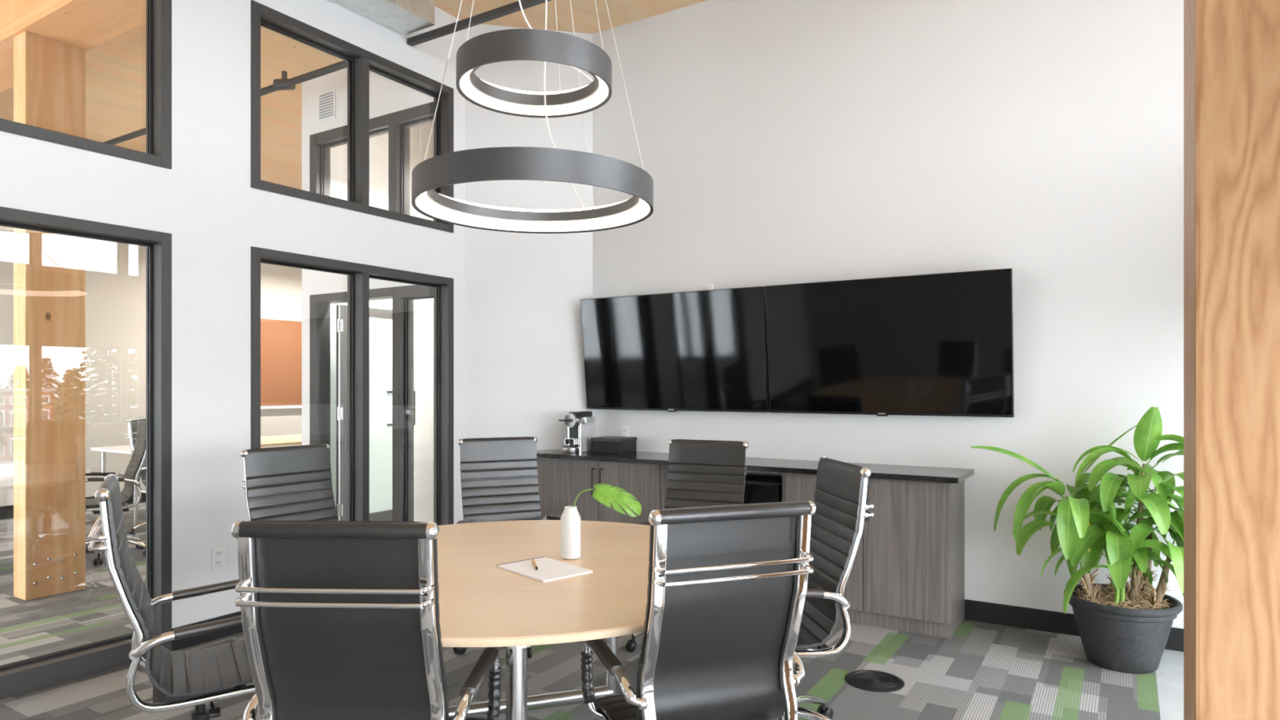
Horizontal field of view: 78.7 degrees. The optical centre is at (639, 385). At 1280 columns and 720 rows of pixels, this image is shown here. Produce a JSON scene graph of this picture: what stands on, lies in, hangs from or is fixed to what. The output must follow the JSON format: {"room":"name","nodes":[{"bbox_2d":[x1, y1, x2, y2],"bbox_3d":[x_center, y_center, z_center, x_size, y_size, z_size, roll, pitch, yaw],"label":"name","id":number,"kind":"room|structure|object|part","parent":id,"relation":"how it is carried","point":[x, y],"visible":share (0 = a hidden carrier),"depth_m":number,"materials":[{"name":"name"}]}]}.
{"room":"office","nodes":[
{"label":"office","id":0,"kind":"room"},
{"bbox_2d":[0,226,302,506],"bbox_3d":[-6.431,-0.660,8.133,0.120,4.040,11.000,0,0,32],"label":"wall","id":1,"kind":"structure","parent":0,"point":[116,272],"depth_m":8.80,"materials":[{"name":"beige paint"}]},
{"bbox_2d":[0,492,146,519],"bbox_3d":[-6.374,1.295,8.098,0.013,0.130,11.000,0,0,32],"label":"baseboard","id":2,"kind":"structure","parent":1,"relation":"attached to","point":[6,512],"depth_m":7.99,"materials":[{"name":"black"}]},
{"bbox_2d":[260,318,302,408],"bbox_3d":[-5.005,-0.285,10.249,0.059,1.190,2.300,0,0,32],"label":"board","id":3,"kind":"object","parent":1,"relation":"attached to","point":[281,340],"visible":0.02,"depth_m":10.51,"materials":[{"name":"brown"}]},
{"bbox_2d":[260,404,302,408],"bbox_3d":[-5.005,0.292,10.249,0.059,0.035,2.300,0,0,32],"label":"tray","id":4,"kind":"object","parent":3,"relation":"on","point":[264,406],"depth_m":10.46,"materials":[{"name":"white laminate"}]},
{"bbox_2d":[0,0,464,628],"bbox_3d":[-2.992,-0.660,3.168,0.130,4.040,6.210,0,0,32],"label":"wall","id":5,"kind":"structure","parent":0,"point":[206,201],"depth_m":4.19,"materials":[{"name":"paint"}]},
{"bbox_2d":[0,206,171,699],"bbox_3d":[-2.936,0.292,3.256,0.152,2.135,1.819,0,0,32],"label":"window","id":6,"kind":"structure","parent":5,"relation":"in","point":[23,676],"depth_m":3.95,"materials":[{"name":"metal"}]},
{"bbox_2d":[0,0,171,168],"bbox_3d":[-2.936,-1.627,3.256,0.152,1.045,1.819,0,0,32],"label":"window","id":7,"kind":"structure","parent":5,"relation":"in","point":[158,12],"depth_m":3.96,"materials":[{"name":"metal"}]},
{"bbox_2d":[171,611,243,650],"bbox_3d":[-2.933,1.302,3.128,0.013,0.115,6.205,0,0,32],"label":"baseboard","id":8,"kind":"structure","parent":5,"relation":"attached to","point":[182,643],"depth_m":4.13,"materials":[{"name":"black"}]},
{"bbox_2d":[211,546,225,570],"bbox_3d":[-2.267,0.930,4.198,0.010,0.116,0.072,0,0,32],"label":"wall outlet","id":9,"kind":"object","parent":5,"relation":"attached to","point":[218,554],"visible":1,"depth_m":4.19,"materials":[{"name":"white plastic"}]},
{"bbox_2d":[215,550,222,557],"bbox_3d":[-2.264,0.904,4.196,0.003,0.034,0.034,0,0,32],"label":"socket","id":10,"kind":"object","parent":9,"relation":"attached to","point":[218,553],"depth_m":4.20,"materials":[{"name":"white plastic"}]},
{"bbox_2d":[215,559,222,567],"bbox_3d":[-2.264,0.956,4.196,0.003,0.034,0.034,0,0,32],"label":"socket","id":11,"kind":"object","parent":9,"relation":"attached to","point":[218,562],"depth_m":4.20,"materials":[{"name":"white plastic"}]},
{"bbox_2d":[102,60,346,145],"bbox_3d":[-3.978,-2.369,6.828,5.405,0.142,0.135,0,0,32],"label":"pipe","id":12,"kind":"object","parent":5,"relation":"attached to","point":[285,83],"visible":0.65,"depth_m":6.04,"materials":[{"name":"metal"}]},
{"bbox_2d":[250,246,453,525],"bbox_3d":[-1.821,0.292,5.045,0.152,2.135,1.538,0,0,32],"label":"window","id":13,"kind":"structure","parent":5,"relation":"in","point":[358,275],"depth_m":5.02,"materials":[{"name":"metal"}]},
{"bbox_2d":[250,0,453,232],"bbox_3d":[-1.821,-1.627,5.045,0.152,1.045,1.538,0,0,32],"label":"window","id":14,"kind":"structure","parent":5,"relation":"in","point":[360,61],"depth_m":5.00,"materials":[{"name":"metal"}]},
{"bbox_2d":[407,0,551,46],"bbox_3d":[0.689,-2.335,3.910,5.328,0.040,0.045,0,0,32],"label":"strut","id":15,"kind":"object","parent":5,"relation":"attached to","point":[513,7],"visible":1,"depth_m":4.98,"materials":[{"name":"metal"}]},
{"bbox_2d":[0,0,706,189],"bbox_3d":[-1.776,-2.740,5.232,11.250,0.120,11.400,0,0,32],"label":"ceiling","id":16,"kind":"structure","parent":0,"point":[116,68],"depth_m":6.61,"materials":[{"name":"brown wood"}]},
{"bbox_2d":[326,0,435,35],"bbox_3d":[-2.797,-2.505,3.059,0.308,0.310,5.033,0,0,32],"label":"air duct","id":17,"kind":"object","parent":16,"relation":"hanging from","point":[404,17],"visible":1,"depth_m":4.99,"materials":[{"name":"silver metal"}]},
{"bbox_2d":[411,0,653,233],"bbox_3d":[-0.397,-1.670,2.950,0.894,2.020,0.894,0,0,32],"label":"ring chandelier","id":18,"kind":"object","parent":16,"relation":"hanging from","point":[495,163],"visible":1,"depth_m":2.79,"materials":[{"name":"metal"}]},
{"bbox_2d":[415,191,649,231],"bbox_3d":[-0.397,-0.690,2.950,0.868,0.048,0.868,0,0,32],"label":"diffuser","id":19,"kind":"object","parent":18,"relation":"attached to","point":[429,204],"depth_m":3.25,"materials":[{"name":"white plastic"}]},
{"bbox_2d":[459,69,608,115],"bbox_3d":[-0.397,-1.135,2.950,0.554,0.038,0.554,0,0,32],"label":"diffuser","id":20,"kind":"object","parent":18,"relation":"attached to","point":[595,96],"depth_m":3.13,"materials":[{"name":"white plastic"}]},
{"bbox_3d":[-0.325,-1.789,2.994,0.367,1.184,0.039,0,0,-32],"label":"power cord","id":21,"kind":"part","parent":18,"relation":"part of","materials":[{"name":"white plastic"}]},
{"bbox_3d":[-0.314,-1.554,3.144,0.044,1.653,0.413,0,0,20],"label":"power cord","id":22,"kind":"part","parent":18,"relation":"part of","materials":[{"name":"white plastic"}]},
{"bbox_2d":[302,67,433,522],"bbox_3d":[-0.931,-0.660,8.299,1.800,4.040,4.700,0,0,32],"label":"wall partition","id":23,"kind":"structure","parent":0,"point":[386,95],"depth_m":6.91,"materials":[{"name":"paint"}]},
{"bbox_2d":[318,88,335,122],"bbox_3d":[-2.645,-2.360,6.588,0.220,0.240,0.016,0,0,32],"label":"air vent","id":24,"kind":"object","parent":23,"relation":"in","point":[326,100],"visible":1,"depth_m":6.58,"materials":[{"name":"white plastic"}]},
{"bbox_2d":[309,287,415,521],"bbox_3d":[-2.151,0.292,6.826,1.041,2.135,0.930,0,0,32],"label":"door","id":25,"kind":"structure","parent":23,"relation":"in","point":[380,320],"depth_m":6.73,"materials":[{"name":"glass"}]},
{"bbox_3d":[-2.360,0.292,6.491,1.041,2.135,0.140,0,0,32],"label":"frame","id":26,"kind":"part","parent":25,"relation":"part of","materials":[{"name":"metal"}]},
{"bbox_3d":[-2.374,0.265,7.019,0.008,1.750,0.640,0,0,32],"label":"pane","id":27,"kind":"part","parent":25,"relation":"part of","materials":[{"name":"clear glass"}]},
{"bbox_3d":[-2.202,0.210,7.206,0.080,0.329,0.265,0,0,35],"label":"handle","id":28,"kind":"part","parent":25,"relation":"part of","materials":[{"name":"black plastic"}]},
{"bbox_2d":[309,102,433,215],"bbox_3d":[-2.099,-1.627,6.329,1.655,1.045,0.140,0,0,32],"label":"window","id":29,"kind":"structure","parent":23,"relation":"in","point":[397,124],"depth_m":6.22,"materials":[{"name":"metal"}]},
{"bbox_2d":[392,284,433,521],"bbox_3d":[-1.657,0.292,6.053,0.612,2.135,0.140,0,0,32],"label":"window","id":30,"kind":"structure","parent":23,"relation":"in","point":[403,297],"depth_m":6.14,"materials":[{"name":"metal"}]},
{"bbox_2d":[464,23,592,449],"bbox_3d":[-0.829,-0.660,5.921,0.975,4.040,0.141,0,0,-12],"label":"wall","id":31,"kind":"structure","parent":0,"point":[524,362],"depth_m":5.86,"materials":[{"name":"paint"}]},
{"bbox_2d":[0,502,1183,719],"bbox_3d":[-1.776,1.420,5.232,11.250,0.120,11.400,0,0,32],"label":"floor","id":32,"kind":"structure","parent":0,"point":[985,671],"depth_m":3.68,"materials":[{"name":"carpet"}]},
{"bbox_2d":[0,463,90,480],"bbox_3d":[-5.014,0.990,5.188,1.000,0.739,2.000,0,0,32],"label":"work table","id":33,"kind":"object","parent":32,"relation":"on","point":[6,470],"visible":0.14,"depth_m":5.62,"materials":[{"name":"white laminate"}]},
{"bbox_2d":[13,31,85,600],"bbox_3d":[-3.863,-0.440,5.116,0.191,3.600,0.336,0,0,32],"label":"column","id":34,"kind":"structure","parent":32,"relation":"on","point":[50,74],"depth_m":5.03,"materials":[{"name":"brown wood"}]},
{"bbox_2d":[0,0,146,92],"bbox_3d":[-4.718,-2.459,5.646,5.418,0.439,0.370,0,0,32],"label":"timber beam","id":35,"kind":"structure","parent":34,"relation":"on","point":[85,24],"depth_m":4.87,"materials":[{"name":"brown wood"}]},
{"bbox_2d":[90,444,138,527],"bbox_3d":[-4.917,0.990,7.897,0.800,0.739,0.800,0,0,32],"label":"work table","id":36,"kind":"object","parent":32,"relation":"on","point":[117,449],"visible":0.26,"depth_m":7.57,"materials":[{"name":"white laminate"}]},
{"bbox_3d":[-5.358,1.004,7.794,0.043,0.710,0.044,0,0,32],"label":"leg","id":37,"kind":"part","parent":36,"relation":"part of","materials":[{"name":"silver metal"}]},
{"bbox_3d":[-4.814,1.004,7.456,0.043,0.710,0.044,0,0,32],"label":"leg","id":38,"kind":"part","parent":36,"relation":"part of","materials":[{"name":"silver metal"}]},
{"bbox_2d":[85,420,146,565],"bbox_3d":[-4.231,0.826,6.174,0.618,1.066,0.640,0,0,-41],"label":"office chair","id":39,"kind":"object","parent":32,"relation":"on","point":[130,477],"visible":0.56,"depth_m":6.19,"materials":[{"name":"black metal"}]},
{"bbox_3d":[-4.272,0.919,6.137,0.388,0.075,0.432,0,0,-41],"label":"seat","id":40,"kind":"part","parent":39,"relation":"part of","materials":[{"name":"leather"}]},
{"bbox_3d":[-4.076,0.831,6.004,0.404,0.252,0.061,0,0,-41],"label":"armrest","id":41,"kind":"part","parent":39,"relation":"part of","materials":[{"name":"silver metal"}]},
{"bbox_3d":[-4.086,0.652,6.038,0.518,0.675,0.032,0,0,-41],"label":"frame","id":42,"kind":"part","parent":39,"relation":"part of","materials":[{"name":"silver metal"}]},
{"bbox_3d":[-4.376,0.831,6.351,0.404,0.252,0.061,0,0,-41],"label":"armrest","id":43,"kind":"part","parent":39,"relation":"part of","materials":[{"name":"silver metal"}]},
{"bbox_3d":[-4.079,0.590,6.304,0.140,0.594,0.432,0,0,-41],"label":"backrest","id":44,"kind":"part","parent":39,"relation":"part of","materials":[{"name":"leather"}]},
{"bbox_2d":[125,417,146,537],"bbox_3d":[-4.292,0.826,7.168,0.618,1.066,0.640,0,0,-6],"label":"office chair","id":45,"kind":"object","parent":32,"relation":"on","point":[132,422],"visible":0.17,"depth_m":6.95,"materials":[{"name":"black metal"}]},
{"bbox_3d":[-4.290,0.652,6.970,0.518,0.675,0.032,0,0,-6],"label":"frame","id":46,"kind":"part","parent":45,"relation":"part of","materials":[{"name":"silver metal"}]},
{"bbox_3d":[-4.491,0.590,7.146,0.140,0.594,0.432,0,0,-6],"label":"backrest","id":47,"kind":"part","parent":45,"relation":"part of","materials":[{"name":"leather"}]},
{"bbox_2d":[88,474,255,719],"bbox_3d":[-1.409,0.826,2.543,0.618,1.066,0.640,0,0,-31],"label":"office chair","id":48,"kind":"object","parent":32,"relation":"on","point":[197,677],"visible":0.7,"depth_m":2.37,"materials":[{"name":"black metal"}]},
{"bbox_3d":[-1.580,0.590,2.439,0.140,0.594,0.432,0,0,-31],"label":"backrest","id":49,"kind":"part","parent":48,"relation":"part of","materials":[{"name":"leather"}]},
{"bbox_3d":[-1.529,0.652,2.701,0.518,0.675,0.032,0,0,-31],"label":"frame","id":50,"kind":"part","parent":48,"relation":"part of","materials":[{"name":"silver metal"}]},
{"bbox_3d":[-1.295,0.831,2.344,0.404,0.252,0.061,0,0,-31],"label":"armrest","id":51,"kind":"part","parent":48,"relation":"part of","materials":[{"name":"silver metal"}]},
{"bbox_3d":[-1.533,0.831,2.736,0.404,0.252,0.061,0,0,-31],"label":"armrest","id":52,"kind":"part","parent":48,"relation":"part of","materials":[{"name":"silver metal"}]},
{"bbox_3d":[-1.362,0.919,2.572,0.388,0.075,0.432,0,0,-31],"label":"seat","id":53,"kind":"part","parent":48,"relation":"part of","materials":[{"name":"leather"}]},
{"bbox_2d":[260,434,302,447],"bbox_3d":[-4.081,0.990,9.143,1.200,0.739,1.800,0,0,32],"label":"work table","id":54,"kind":"object","parent":32,"relation":"on","point":[294,439],"visible":0.03,"depth_m":8.79,"materials":[{"name":"beige wood"}]},
{"bbox_2d":[240,444,338,520],"bbox_3d":[-1.471,0.826,3.599,0.618,1.066,0.640,0,0,34],"label":"office chair","id":55,"kind":"object","parent":32,"relation":"on","point":[293,482],"visible":0.24,"depth_m":3.71,"materials":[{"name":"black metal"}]},
{"bbox_3d":[-1.599,0.652,3.447,0.518,0.675,0.032,0,0,34],"label":"frame","id":56,"kind":"part","parent":55,"relation":"part of","materials":[{"name":"silver metal"}]},
{"bbox_2d":[231,520,501,719],"bbox_3d":[-0.647,0.826,1.954,0.640,1.066,0.618,0,0,2],"label":"office chair","id":57,"kind":"object","parent":32,"relation":"on","point":[340,620],"visible":1,"depth_m":1.72,"materials":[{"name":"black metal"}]},
{"bbox_3d":[-0.876,0.831,1.957,0.061,0.252,0.404,0,0,2],"label":"armrest","id":58,"kind":"part","parent":57,"relation":"part of","materials":[{"name":"silver metal"}]},
{"bbox_3d":[-0.845,0.652,1.941,0.032,0.675,0.518,0,0,2],"label":"frame","id":59,"kind":"part","parent":57,"relation":"part of","materials":[{"name":"silver metal"}]},
{"bbox_3d":[-0.451,0.652,1.925,0.032,0.675,0.518,0,0,2],"label":"frame","id":60,"kind":"part","parent":57,"relation":"part of","materials":[{"name":"silver metal"}]},
{"bbox_3d":[-0.645,0.919,2.009,0.432,0.075,0.388,0,0,2],"label":"seat","id":61,"kind":"part","parent":57,"relation":"part of","materials":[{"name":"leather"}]},
{"bbox_3d":[-0.418,0.831,1.938,0.061,0.252,0.404,0,0,2],"label":"armrest","id":62,"kind":"part","parent":57,"relation":"part of","materials":[{"name":"silver metal"}]},
{"bbox_2d":[453,436,560,657],"bbox_3d":[-0.684,0.826,4.145,0.640,1.066,0.618,0,0,-25],"label":"office chair","id":63,"kind":"object","parent":32,"relation":"on","point":[499,479],"visible":0.39,"depth_m":4.33,"materials":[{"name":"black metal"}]},
{"bbox_3d":[-0.768,0.590,4.327,0.432,0.594,0.140,0,0,-25],"label":"backrest","id":64,"kind":"part","parent":63,"relation":"part of","materials":[{"name":"leather"}]},
{"bbox_2d":[537,457,546,519],"bbox_3d":[-0.820,0.938,5.737,0.338,0.843,0.010,0,0,32],"label":"filler panel","id":65,"kind":"object","parent":32,"relation":"on","point":[541,462],"visible":0.07,"depth_m":5.66,"materials":[{"name":"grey wood"}]},
{"bbox_2d":[436,520,649,719],"bbox_3d":[-0.420,0.989,2.745,1.684,0.742,1.684,0,0,0],"label":"round table","id":66,"kind":"object","parent":32,"relation":"on","point":[482,604],"visible":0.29,"depth_m":2.41,"materials":[{"name":"brown wood"}]},
{"bbox_3d":[-0.316,1.004,2.000,0.114,0.713,0.114,0,0,0],"label":"leg","id":67,"kind":"part","parent":66,"relation":"part of","materials":[{"name":"silver metal"}]},
{"bbox_2d":[496,556,592,582],"bbox_3d":[-0.321,0.614,2.613,0.196,0.007,0.279,0,0,-42],"label":"notepad","id":68,"kind":"object","parent":66,"relation":"on","point":[548,569],"visible":1,"depth_m":2.59,"materials":[{"name":"white paper"}]},
{"bbox_2d":[532,558,537,569],"bbox_3d":[-0.356,0.607,2.645,0.009,0.009,0.143,0,0,-13],"label":"pencil","id":69,"kind":"object","parent":68,"relation":"on","point":[533,560],"visible":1,"depth_m":2.63,"materials":[{"name":"brown wood"}]},
{"bbox_2d":[560,506,580,559],"bbox_3d":[-0.248,0.525,2.790,0.072,0.183,0.072,0,0,32],"label":"ribbed vase","id":70,"kind":"object","parent":66,"relation":"on","point":[571,517],"visible":1,"depth_m":2.76,"materials":[{"name":"white ceramic"}]},
{"bbox_2d":[573,483,641,516],"bbox_3d":[-0.120,0.436,2.793,0.256,0.162,0.089,0,0,-11],"label":"monstera leaf","id":71,"kind":"object","parent":70,"relation":"in","point":[603,493],"visible":0.99,"depth_m":2.79,"materials":[{"name":"green plant"}]},
{"bbox_3d":[-0.210,0.444,2.790,0.080,0.147,0.004,0,0,0],"label":"stem","id":72,"kind":"part","parent":71,"relation":"part of","materials":[{"name":"green plant"}]},
{"bbox_3d":[-0.120,1.004,3.250,0.108,0.713,0.108,0,0,0],"label":"leg","id":73,"kind":"part","parent":66,"relation":"part of","materials":[{"name":"silver metal"}]},
{"bbox_2d":[546,457,660,523],"bbox_3d":[-0.203,0.938,5.502,0.953,0.843,0.380,0,0,32],"label":"base cabinet","id":74,"kind":"object","parent":32,"relation":"on","point":[566,478],"visible":0.4,"depth_m":5.38,"materials":[{"name":"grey wood"}]},
{"bbox_3d":[-0.477,0.899,5.505,0.462,0.756,0.019,0,0,32],"label":"door","id":75,"kind":"part","parent":74,"relation":"part of","materials":[{"name":"brown wood"}]},
{"bbox_3d":[-0.323,0.662,5.375,0.012,0.195,0.038,0,0,32],"label":"door handle","id":76,"kind":"part","parent":74,"relation":"part of","materials":[{"name":"black plastic"}]},
{"bbox_3d":[-0.265,0.662,5.340,0.012,0.195,0.038,0,0,32],"label":"door handle","id":77,"kind":"part","parent":74,"relation":"part of","materials":[{"name":"black plastic"}]},
{"bbox_3d":[-0.077,0.899,5.256,0.473,0.756,0.019,0,0,32],"label":"door","id":78,"kind":"part","parent":74,"relation":"part of","materials":[{"name":"brown wood"}]},
{"bbox_2d":[625,439,748,652],"bbox_3d":[0.244,0.826,3.937,0.640,1.066,0.618,0,0,26],"label":"office chair","id":79,"kind":"object","parent":32,"relation":"on","point":[702,473],"visible":0.3,"depth_m":4.13,"materials":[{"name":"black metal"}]},
{"bbox_3d":[0.332,0.590,4.117,0.432,0.594,0.140,0,0,26],"label":"backrest","id":80,"kind":"part","parent":79,"relation":"part of","materials":[{"name":"leather"}]},
{"bbox_3d":[0.431,0.652,3.869,0.032,0.675,0.518,0,0,26],"label":"frame","id":81,"kind":"part","parent":79,"relation":"part of","materials":[{"name":"silver metal"}]},
{"bbox_2d":[580,500,816,719],"bbox_3d":[0.140,0.826,2.168,0.640,1.066,0.618,0,0,-20],"label":"office chair","id":82,"kind":"object","parent":32,"relation":"on","point":[727,584],"visible":0.97,"depth_m":1.97,"materials":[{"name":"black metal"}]},
{"bbox_3d":[-0.073,0.831,2.082,0.061,0.252,0.404,0,0,-20],"label":"armrest","id":83,"kind":"part","parent":82,"relation":"part of","materials":[{"name":"silver metal"}]},
{"bbox_3d":[-0.038,0.652,2.080,0.032,0.675,0.518,0,0,-20],"label":"frame","id":84,"kind":"part","parent":82,"relation":"part of","materials":[{"name":"silver metal"}]},
{"bbox_3d":[0.120,0.919,2.220,0.432,0.075,0.388,0,0,-20],"label":"seat","id":85,"kind":"part","parent":82,"relation":"part of","materials":[{"name":"leather"}]},
{"bbox_3d":[0.332,0.652,2.218,0.032,0.675,0.518,0,0,-20],"label":"frame","id":86,"kind":"part","parent":82,"relation":"part of","materials":[{"name":"silver metal"}]},
{"bbox_3d":[0.357,0.831,2.242,0.061,0.252,0.404,0,0,-20],"label":"armrest","id":87,"kind":"part","parent":82,"relation":"part of","materials":[{"name":"silver metal"}]},
{"bbox_2d":[660,465,785,510],"bbox_3d":[0.616,0.938,5.088,0.867,0.843,0.427,0,0,32],"label":"base cabinet","id":88,"kind":"object","parent":32,"relation":"on","point":[664,468],"visible":0.02,"depth_m":5.13,"materials":[{"name":"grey wood"}]},
{"bbox_2d":[743,474,782,503],"bbox_3d":[0.749,0.928,4.982,0.440,0.660,0.392,0,0,32],"label":"mini fridge","id":89,"kind":"object","parent":88,"relation":"in","point":[757,489],"visible":0.21,"depth_m":4.79,"materials":[{"name":"black plastic"}]},
{"bbox_2d":[776,457,873,719],"bbox_3d":[0.512,0.826,2.965,0.618,1.066,0.640,0,0,-7],"label":"office chair","id":90,"kind":"object","parent":32,"relation":"on","point":[837,525],"visible":0.51,"depth_m":2.88,"materials":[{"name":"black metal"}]},
{"bbox_3d":[0.457,0.919,2.958,0.388,0.075,0.432,0,0,-7],"label":"seat","id":91,"kind":"part","parent":90,"relation":"part of","materials":[{"name":"leather"}]},
{"bbox_3d":[0.548,0.831,2.739,0.404,0.252,0.061,0,0,-7],"label":"armrest","id":92,"kind":"part","parent":90,"relation":"part of","materials":[{"name":"silver metal"}]},
{"bbox_3d":[0.558,0.652,2.772,0.518,0.675,0.032,0,0,-7],"label":"frame","id":93,"kind":"part","parent":90,"relation":"part of","materials":[{"name":"silver metal"}]},
{"bbox_3d":[0.711,0.590,2.991,0.140,0.594,0.432,0,0,-7],"label":"backrest","id":94,"kind":"part","parent":90,"relation":"part of","materials":[{"name":"leather"}]},
{"bbox_2d":[785,472,964,639],"bbox_3d":[1.367,0.938,4.585,0.930,0.843,0.486,0,0,32],"label":"base cabinet","id":95,"kind":"object","parent":32,"relation":"on","point":[907,574],"visible":0.46,"depth_m":4.31,"materials":[{"name":"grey wood"}]},
{"bbox_2d":[536,449,973,483],"bbox_3d":[0.429,0.500,5.163,3.234,0.030,0.500,0,0,32],"label":"countertop","id":96,"kind":"structure","parent":95,"relation":"on","point":[936,474],"depth_m":4.70,"materials":[{"name":"grey stone"}]},
{"bbox_2d":[558,411,595,453],"bbox_3d":[-0.444,0.339,5.715,0.190,0.292,0.341,0,0,24],"label":"coffee machine","id":97,"kind":"object","parent":96,"relation":"on","point":[580,428],"visible":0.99,"depth_m":5.65,"materials":[{"name":"silver metal"}]},
{"bbox_3d":[-0.541,0.253,5.611,0.097,0.024,0.030,0,0,24],"label":"lever","id":98,"kind":"part","parent":97,"relation":"part of","materials":[{"name":"black plastic"}]},
{"bbox_2d":[560,447,579,453],"bbox_3d":[-0.502,0.465,5.626,0.132,0.040,0.132,0,0,24],"label":"drip tray","id":99,"kind":"object","parent":97,"relation":"on","point":[563,450],"depth_m":5.57,"materials":[{"name":"silver metal"}]},
{"bbox_3d":[-0.478,0.369,5.666,0.077,0.140,0.011,0,0,24],"label":"panel","id":100,"kind":"part","parent":97,"relation":"part of","materials":[{"name":"black plastic"}]},
{"bbox_3d":[-0.377,0.249,5.686,0.045,0.040,0.130,0,0,24],"label":"water tank lid","id":101,"kind":"part","parent":97,"relation":"part of","materials":[{"name":"silver metal"}]},
{"bbox_2d":[591,435,636,453],"bbox_3d":[-0.190,0.432,5.698,0.256,0.105,0.226,0,0,32],"label":"box","id":102,"kind":"object","parent":96,"relation":"on","point":[606,444],"visible":1,"depth_m":5.62,"materials":[{"name":"black"}]},
{"bbox_3d":[-0.190,0.393,5.698,0.256,0.026,0.226,0,0,32],"label":"lid","id":103,"kind":"part","parent":102,"relation":"part of","materials":[{"name":"black plastic"}]},
{"bbox_3d":[1.068,0.899,4.542,0.462,0.756,0.019,0,0,32],"label":"door","id":104,"kind":"part","parent":95,"relation":"part of","materials":[{"name":"brown wood"}]},
{"bbox_3d":[1.275,0.662,4.379,0.012,0.195,0.038,0,0,32],"label":"door handle","id":105,"kind":"part","parent":95,"relation":"part of","materials":[{"name":"silver metal"}]},
{"bbox_3d":[1.461,0.899,4.297,0.458,0.756,0.019,0,0,32],"label":"door","id":106,"kind":"part","parent":95,"relation":"part of","materials":[{"name":"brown wood"}]},
{"bbox_2d":[845,670,904,692],"bbox_3d":[1.078,1.355,3.587,0.260,0.008,0.260,0,0,32],"label":"floor vent","id":107,"kind":"object","parent":32,"relation":"in","point":[875,681],"visible":1,"depth_m":3.57,"materials":[{"name":"black plastic"}]},
{"bbox_2d":[970,406,1183,674],"bbox_3d":[2.241,0.731,3.805,1.067,1.258,0.746,0,0,32],"label":"potted plant","id":108,"kind":"object","parent":32,"relation":"on","point":[1122,628],"visible":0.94,"depth_m":3.71,"materials":[{"name":"green plant"}]},
{"bbox_3d":[2.355,1.195,3.820,0.494,0.330,0.494,0,0,32],"label":"pot","id":109,"kind":"part","parent":108,"relation":"part of","materials":[{"name":"black plastic"}]},
{"bbox_2d":[1183,0,1279,719],"bbox_3d":[1.157,-0.659,1.366,0.322,4.039,0.318,0,0,32],"label":"column","id":110,"kind":"structure","parent":32,"relation":"on","point":[1232,47],"depth_m":1.29,"materials":[{"name":"brown wood"}]},
{"bbox_2d":[592,0,1183,628],"bbox_3d":[1.632,-0.660,4.792,4.940,4.040,0.140,0,0,32],"label":"wall","id":111,"kind":"structure","parent":0,"point":[780,142],"depth_m":4.58,"materials":[{"name":"paint"}]},
{"bbox_2d":[620,426,629,436],"bbox_3d":[-0.114,0.360,5.791,0.072,0.116,0.010,0,0,32],"label":"wall outlet","id":112,"kind":"object","parent":111,"relation":"attached to","point":[624,430],"visible":0.66,"depth_m":5.79,"materials":[{"name":"white plastic"}]},
{"bbox_2d":[580,286,769,412],"bbox_3d":[0.209,-0.229,5.489,1.462,0.833,0.131,0,0,32],"label":"screen","id":113,"kind":"object","parent":111,"relation":"attached to","point":[697,350],"visible":1,"depth_m":5.42,"materials":[{"name":"black glass"}]},
{"bbox_2d":[706,284,713,289],"bbox_3d":[0.486,-0.650,5.411,0.040,0.100,0.019,0,0,32],"label":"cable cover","id":114,"kind":"object","parent":111,"relation":"attached to","point":[709,286],"visible":0.44,"depth_m":5.40,"materials":[{"name":"white plastic"}]},
{"bbox_2d":[764,268,1013,417],"bbox_3d":[1.454,-0.229,4.712,1.448,0.833,0.131,0,0,32],"label":"screen","id":115,"kind":"object","parent":111,"relation":"attached to","point":[938,344],"visible":1,"depth_m":4.64,"materials":[{"name":"black glass"}]},
{"bbox_2d":[964,599,1183,651],"bbox_3d":[2.738,1.302,4.012,1.998,0.115,0.013,0,0,32],"label":"baseboard","id":116,"kind":"structure","parent":111,"relation":"attached to","point":[1051,621],"depth_m":4.35,"materials":[{"name":"black"}]}
]}

